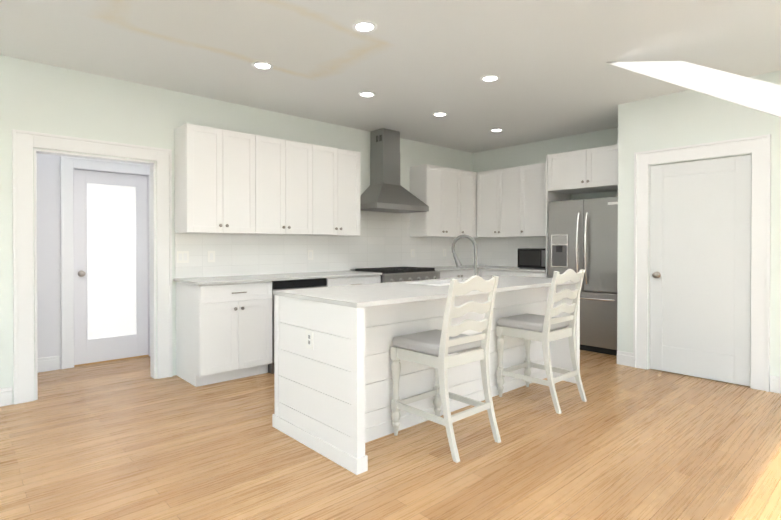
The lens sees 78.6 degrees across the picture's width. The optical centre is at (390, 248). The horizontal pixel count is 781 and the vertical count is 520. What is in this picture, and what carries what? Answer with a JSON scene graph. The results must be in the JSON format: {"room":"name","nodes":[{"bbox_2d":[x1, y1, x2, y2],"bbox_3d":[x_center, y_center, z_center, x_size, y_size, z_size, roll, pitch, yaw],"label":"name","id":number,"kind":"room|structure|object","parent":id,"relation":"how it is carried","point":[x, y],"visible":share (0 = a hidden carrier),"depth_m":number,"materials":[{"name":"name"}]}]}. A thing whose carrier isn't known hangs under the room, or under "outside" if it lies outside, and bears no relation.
{"room":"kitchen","nodes":[
{"label":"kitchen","id":0,"kind":"room"},
{"bbox_2d":[36,153,149,368],"bbox_3d":[-3.855,-0.142,4.449,3.420,2.740,0.120,0,1,-42],"label":"wall","id":1,"kind":"structure","parent":0,"point":[48,261],"depth_m":4.78,"materials":[{"name":"white paint"}]},
{"bbox_2d":[37,356,59,372],"bbox_3d":[-4.168,1.160,4.083,2.210,0.140,0.016,0,1,-42],"label":"baseboard","id":2,"kind":"structure","parent":1,"relation":"attached to","point":[51,363],"depth_m":4.76,"materials":[{"name":"white wood"}]},
{"bbox_2d":[60,156,149,368],"bbox_3d":[-3.020,0.141,5.176,0.940,2.163,0.132,0,1,-42],"label":"door frame","id":3,"kind":"structure","parent":1,"relation":"attached to","point":[68,164],"depth_m":4.87,"materials":[{"name":"white wood"}]},
{"bbox_2d":[73,169,147,364],"bbox_3d":[-3.001,0.195,5.155,0.706,2.026,0.107,0,1,-42],"label":"hall door","id":4,"kind":"structure","parent":1,"relation":"in","point":[110,266],"depth_m":5.16,"materials":[{"name":"white paint"}]},
{"bbox_2d":[0,55,472,403],"bbox_3d":[-1.742,-0.146,4.979,8.420,2.740,0.120,0,1,-42],"label":"wall","id":5,"kind":"structure","parent":0,"point":[43,98],"depth_m":4.27,"materials":[{"name":"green paint"}]},
{"bbox_2d":[0,387,11,406],"bbox_3d":[-3.899,1.169,2.936,2.465,0.140,0.016,0,1,-42],"label":"baseboard","id":6,"kind":"structure","parent":5,"relation":"attached to","point":[5,393],"depth_m":3.73,"materials":[{"name":"white wood"}]},
{"bbox_2d":[12,129,172,404],"bbox_3d":[-2.585,0.145,4.214,1.192,2.168,0.184,0,1,-42],"label":"door frame","id":7,"kind":"structure","parent":5,"relation":"attached to","point":[24,143],"depth_m":3.93,"materials":[{"name":"white wood"}]},
{"bbox_2d":[174,123,254,233],"bbox_3d":[-1.706,-0.647,4.679,0.674,0.995,0.360,0,1,-42],"label":"upper cabinet","id":8,"kind":"object","parent":5,"relation":"attached to","point":[214,180],"visible":1,"depth_m":4.53,"materials":[{"name":"white wood"}]},
{"bbox_2d":[255,135,312,234],"bbox_3d":[-1.206,-0.650,5.133,0.674,0.995,0.360,0,1,-42],"label":"upper cabinet","id":9,"kind":"object","parent":5,"relation":"attached to","point":[283,186],"visible":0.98,"depth_m":5.01,"materials":[{"name":"white wood"}]},
{"bbox_2d":[175,211,474,278],"bbox_3d":[-0.372,-0.143,6.131,4.597,0.844,0.009,0,1,-42],"label":"tile backsplash","id":10,"kind":"structure","parent":5,"relation":"attached to","point":[383,239],"depth_m":5.72,"materials":[{"name":"white tile"}]},
{"bbox_2d":[177,251,188,262],"bbox_3d":[-2.017,0.084,4.629,0.115,0.115,0.007,0,1,-42],"label":"electrical outlet plate","id":11,"kind":"object","parent":10,"relation":"attached to","point":[182,256],"depth_m":4.63,"materials":[{"name":"white plastic"}]},
{"bbox_2d":[208,251,214,261],"bbox_3d":[-1.809,0.082,4.818,0.075,0.115,0.007,0,1,-42],"label":"electrical outlet plate","id":12,"kind":"object","parent":10,"relation":"attached to","point":[211,254],"depth_m":4.81,"materials":[{"name":"white plastic"}]},
{"bbox_2d":[308,250,312,259],"bbox_3d":[-0.941,0.077,5.607,0.075,0.115,0.007,0,1,-42],"label":"electrical outlet plate","id":13,"kind":"object","parent":10,"relation":"attached to","point":[310,252],"depth_m":5.60,"materials":[{"name":"white plastic"}]},
{"bbox_2d":[411,249,414,256],"bbox_3d":[0.314,0.068,6.747,0.075,0.115,0.007,0,1,-42],"label":"electrical outlet plate","id":14,"kind":"object","parent":10,"relation":"attached to","point":[412,250],"depth_m":6.75,"materials":[{"name":"white plastic"}]},
{"bbox_2d":[311,144,359,235],"bbox_3d":[-0.706,-0.653,5.587,0.674,0.995,0.360,0,1,-42],"label":"upper cabinet","id":15,"kind":"object","parent":5,"relation":"attached to","point":[336,191],"visible":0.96,"depth_m":5.46,"materials":[{"name":"white wood"}]},
{"bbox_2d":[360,128,428,212],"bbox_3d":[0.011,-1.002,6.134,0.900,1.041,0.491,0,1,-42],"label":"range hood","id":16,"kind":"object","parent":5,"relation":"attached to","point":[385,191],"visible":0.94,"depth_m":6.08,"materials":[{"name":"silver metal"}]},
{"bbox_2d":[410,164,465,236],"bbox_3d":[0.668,-0.658,6.858,0.780,0.984,0.327,0,1,-42],"label":"upper cabinet","id":17,"kind":"object","parent":5,"relation":"attached to","point":[447,196],"depth_m":6.68,"materials":[{"name":"white wood"}]},
{"bbox_2d":[466,171,477,237],"bbox_3d":[1.023,-0.660,7.181,0.418,0.984,0.327,0,1,-42],"label":"upper cabinet","id":18,"kind":"object","parent":5,"relation":"attached to","point":[471,177],"depth_m":7.14,"materials":[{"name":"white wood"}]},
{"bbox_2d":[0,350,780,519],"bbox_3d":[0.262,1.281,2.695,8.540,0.080,8.270,0,1,-42],"label":"floor","id":19,"kind":"structure","parent":0,"point":[129,439],"depth_m":2.84,"materials":[{"name":"brown wood"}]},
{"bbox_2d":[176,281,271,386],"bbox_3d":[-1.595,0.770,4.601,0.700,0.912,0.640,0,1,-42],"label":"base cabinet","id":20,"kind":"object","parent":19,"relation":"on","point":[223,332],"visible":0.98,"depth_m":4.37,"materials":[{"name":"white wood"}]},
{"bbox_2d":[173,271,381,284],"bbox_3d":[-1.091,0.299,5.060,2.118,0.024,0.634,0,1,-42],"label":"countertop","id":21,"kind":"structure","parent":20,"relation":"on","point":[247,278],"depth_m":4.74,"materials":[{"name":"stone"}]},
{"bbox_2d":[268,278,326,373],"bbox_3d":[-1.092,0.769,5.044,0.630,0.908,0.656,0,1,-42],"label":"dishwasher","id":22,"kind":"object","parent":19,"relation":"on","point":[297,284],"visible":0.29,"depth_m":4.74,"materials":[{"name":"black metal"}]},
{"bbox_2d":[327,275,380,286],"bbox_3d":[-0.584,0.764,5.520,0.752,0.912,0.640,0,1,-42],"label":"base cabinet","id":23,"kind":"object","parent":19,"relation":"on","point":[353,280],"visible":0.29,"depth_m":5.29,"materials":[{"name":"white wood"}]},
{"bbox_2d":[350,266,439,282],"bbox_3d":[0.086,0.735,6.060,0.950,0.962,0.720,0,1,-42],"label":"range","id":24,"kind":"object","parent":19,"relation":"on","point":[395,274],"visible":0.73,"depth_m":5.84,"materials":[{"name":"silver metal"}]},
{"bbox_2d":[272,279,579,474],"bbox_3d":[0.460,0.775,3.830,2.600,0.916,0.946,0,1,-42],"label":"kitchen island","id":25,"kind":"object","parent":19,"relation":"on","point":[333,388],"depth_m":3.13,"materials":[{"name":"wood"}]},
{"bbox_2d":[276,275,573,306],"bbox_3d":[0.464,0.303,3.831,2.605,0.028,0.940,0,1,-42],"label":"island countertop","id":26,"kind":"structure","parent":25,"relation":"on","point":[417,289],"depth_m":3.32,"materials":[{"name":"white stone"}]},
{"bbox_2d":[451,234,478,275],"bbox_3d":[0.630,0.087,3.951,0.132,0.403,0.231,0,1,-42],"label":"faucet","id":27,"kind":"object","parent":26,"relation":"on","point":[459,264],"visible":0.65,"depth_m":3.93,"materials":[{"name":"silver metal"}]},
{"bbox_2d":[390,275,500,462],"bbox_3d":[0.356,0.701,3.108,0.478,1.073,0.568,0,1,-42],"label":"counter stool","id":28,"kind":"object","parent":19,"relation":"on","point":[433,348],"visible":1,"depth_m":3.01,"materials":[{"name":"white paint"}]},
{"bbox_2d":[440,270,478,278],"bbox_3d":[0.744,0.755,6.726,0.900,0.912,0.640,0,1,-42],"label":"base cabinet","id":29,"kind":"object","parent":19,"relation":"on","point":[456,274],"visible":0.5,"depth_m":6.47,"materials":[{"name":"white wood"}]},
{"bbox_2d":[426,266,479,271],"bbox_3d":[0.732,0.287,6.715,0.877,0.024,0.637,0,1,-42],"label":"countertop","id":30,"kind":"structure","parent":29,"relation":"on","point":[442,268],"depth_m":6.58,"materials":[{"name":"stone"}]},
{"bbox_2d":[482,269,545,277],"bbox_3d":[1.850,0.755,6.635,0.640,0.912,1.010,0,1,-42],"label":"base cabinet","id":31,"kind":"object","parent":19,"relation":"on","point":[513,273],"visible":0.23,"depth_m":6.42,"materials":[{"name":"white wood"}]},
{"bbox_2d":[463,265,545,271],"bbox_3d":[1.634,0.286,6.860,0.652,0.024,1.635,0,1,-42],"label":"countertop","id":32,"kind":"structure","parent":31,"relation":"on","point":[508,268],"depth_m":6.54,"materials":[{"name":"stone"}]},
{"bbox_2d":[518,248,545,268],"bbox_3d":[2.040,0.138,6.475,0.394,0.275,0.475,0,1,-42],"label":"microwave","id":33,"kind":"object","parent":32,"relation":"on","point":[531,257],"visible":0.67,"depth_m":6.35,"materials":[{"name":"black metal"}]},
{"bbox_2d":[496,269,586,413],"bbox_3d":[1.233,0.695,3.905,0.478,1.073,0.568,0,1,-42],"label":"counter stool","id":34,"kind":"object","parent":19,"relation":"on","point":[547,328],"visible":1,"depth_m":3.82,"materials":[{"name":"white paint"}]},
{"bbox_2d":[546,155,570,277],"bbox_3d":[2.206,0.014,6.254,0.617,2.400,0.020,0,1,-42],"label":"panel","id":35,"kind":"object","parent":19,"relation":"on","point":[552,196],"visible":0.23,"depth_m":6.05,"materials":[{"name":"white wood"}]},
{"bbox_2d":[548,197,617,355],"bbox_3d":[2.491,0.317,5.835,0.708,1.800,0.912,0,1,-42],"label":"fridge","id":36,"kind":"object","parent":19,"relation":"on","point":[583,234],"visible":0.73,"depth_m":5.56,"materials":[{"name":"grey metal"}]},
{"bbox_2d":[770,375,780,393],"bbox_3d":[4.282,1.169,2.973,0.016,0.140,3.035,0,1,-42],"label":"baseboard","id":37,"kind":"structure","parent":19,"relation":"on","point":[775,381],"depth_m":4.06,"materials":[{"name":"white wood"}]},
{"bbox_2d":[0,0,780,152],"bbox_3d":[0.262,-1.549,2.674,8.540,0.100,8.270,0,1,-42],"label":"ceiling","id":38,"kind":"structure","parent":0,"point":[413,65],"depth_m":3.67,"materials":[{"name":"paint"}]},
{"bbox_2d":[252,61,272,69],"bbox_3d":[-1.055,-1.506,3.930,0.173,0.007,0.173,0,1,42],"label":"recessed light","id":39,"kind":"object","parent":38,"relation":"in","point":[260,65],"depth_m":3.92,"materials":[{"name":"white"}]},
{"bbox_2d":[352,21,376,32],"bbox_3d":[-0.175,-1.501,3.230,0.173,0.007,0.173,0,1,39],"label":"recessed light","id":40,"kind":"object","parent":38,"relation":"in","point":[364,26],"depth_m":3.22,"materials":[{"name":"white"}]},
{"bbox_2d":[358,91,375,96],"bbox_3d":[-0.230,-1.512,4.680,0.173,0.007,0.173,0,1,42],"label":"recessed light","id":41,"kind":"object","parent":38,"relation":"in","point":[366,93],"depth_m":4.68,"materials":[{"name":"white"}]},
{"bbox_2d":[432,112,446,116],"bbox_3d":[0.558,-1.517,5.396,0.173,0.007,0.173,0,1,42],"label":"recessed light","id":42,"kind":"object","parent":38,"relation":"in","point":[438,114],"depth_m":5.40,"materials":[{"name":"white"}]},
{"bbox_2d":[480,75,499,81],"bbox_3d":[0.885,-1.508,4.234,0.173,0.007,0.173,0,1,42],"label":"recessed light","id":43,"kind":"object","parent":38,"relation":"in","point":[488,78],"depth_m":4.23,"materials":[{"name":"white"}]},
{"bbox_2d":[490,128,502,131],"bbox_3d":[1.366,-1.523,6.144,0.173,0.007,0.173,0,1,42],"label":"recessed light","id":44,"kind":"object","parent":38,"relation":"in","point":[497,129],"depth_m":6.14,"materials":[{"name":"white"}]},
{"bbox_2d":[605,61,780,117],"bbox_3d":[3.487,-0.123,1.973,0.035,2.738,5.161,0,1,-42],"label":"blade","id":45,"kind":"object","parent":38,"relation":"attached to","point":[758,95],"depth_m":3.30,"materials":[{"name":"white"}]},
{"bbox_2d":[473,127,617,237],"bbox_3d":[2.271,-0.159,6.734,0.120,2.740,2.680,0,1,-42],"label":"wall","id":46,"kind":"structure","parent":0,"point":[532,153],"depth_m":6.75,"materials":[{"name":"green paint"}]},
{"bbox_2d":[477,167,516,236],"bbox_3d":[1.703,-0.659,7.019,0.327,0.984,0.820,0,1,-42],"label":"upper cabinet","id":47,"kind":"object","parent":46,"relation":"attached to","point":[511,201],"depth_m":6.94,"materials":[{"name":"white wood"}]},
{"bbox_2d":[475,237,545,266],"bbox_3d":[1.878,0.053,7.068,0.009,0.437,1.620,0,1,-42],"label":"tile backsplash","id":48,"kind":"structure","parent":46,"relation":"attached to","point":[498,251],"depth_m":7.24,"materials":[{"name":"white tile"}]},
{"bbox_2d":[517,163,545,236],"bbox_3d":[2.100,-0.656,6.582,0.327,0.984,0.600,0,1,-42],"label":"upper cabinet","id":49,"kind":"object","parent":46,"relation":"attached to","point":[531,179],"depth_m":6.53,"materials":[{"name":"white wood"}]},
{"bbox_2d":[548,144,617,194],"bbox_3d":[2.539,-0.953,5.856,0.650,0.460,1.000,0,1,-42],"label":"upper cabinet","id":50,"kind":"object","parent":46,"relation":"attached to","point":[591,170],"visible":0.81,"depth_m":5.70,"materials":[{"name":"white wood"}]},
{"bbox_2d":[617,70,780,387],"bbox_3d":[4.263,-0.138,3.814,1.100,2.740,4.320,0,1,-42],"label":"wall bump-out","id":51,"kind":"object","parent":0,"point":[684,118],"visible":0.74,"depth_m":4.59,"materials":[{"name":"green paint"}]},
{"bbox_2d":[633,134,770,391],"bbox_3d":[2.897,0.125,4.510,0.077,2.205,1.108,0,1,-42],"label":"door frame","id":52,"kind":"structure","parent":51,"relation":"attached to","point":[758,148],"depth_m":4.18,"materials":[{"name":"white wood"}]},
{"bbox_2d":[650,155,751,385],"bbox_3d":[2.886,0.195,4.500,0.102,2.048,0.828,0,1,-42],"label":"pantry door","id":53,"kind":"structure","parent":52,"relation":"attached to","point":[700,268],"depth_m":4.49,"materials":[{"name":"white paint"}]}
]}

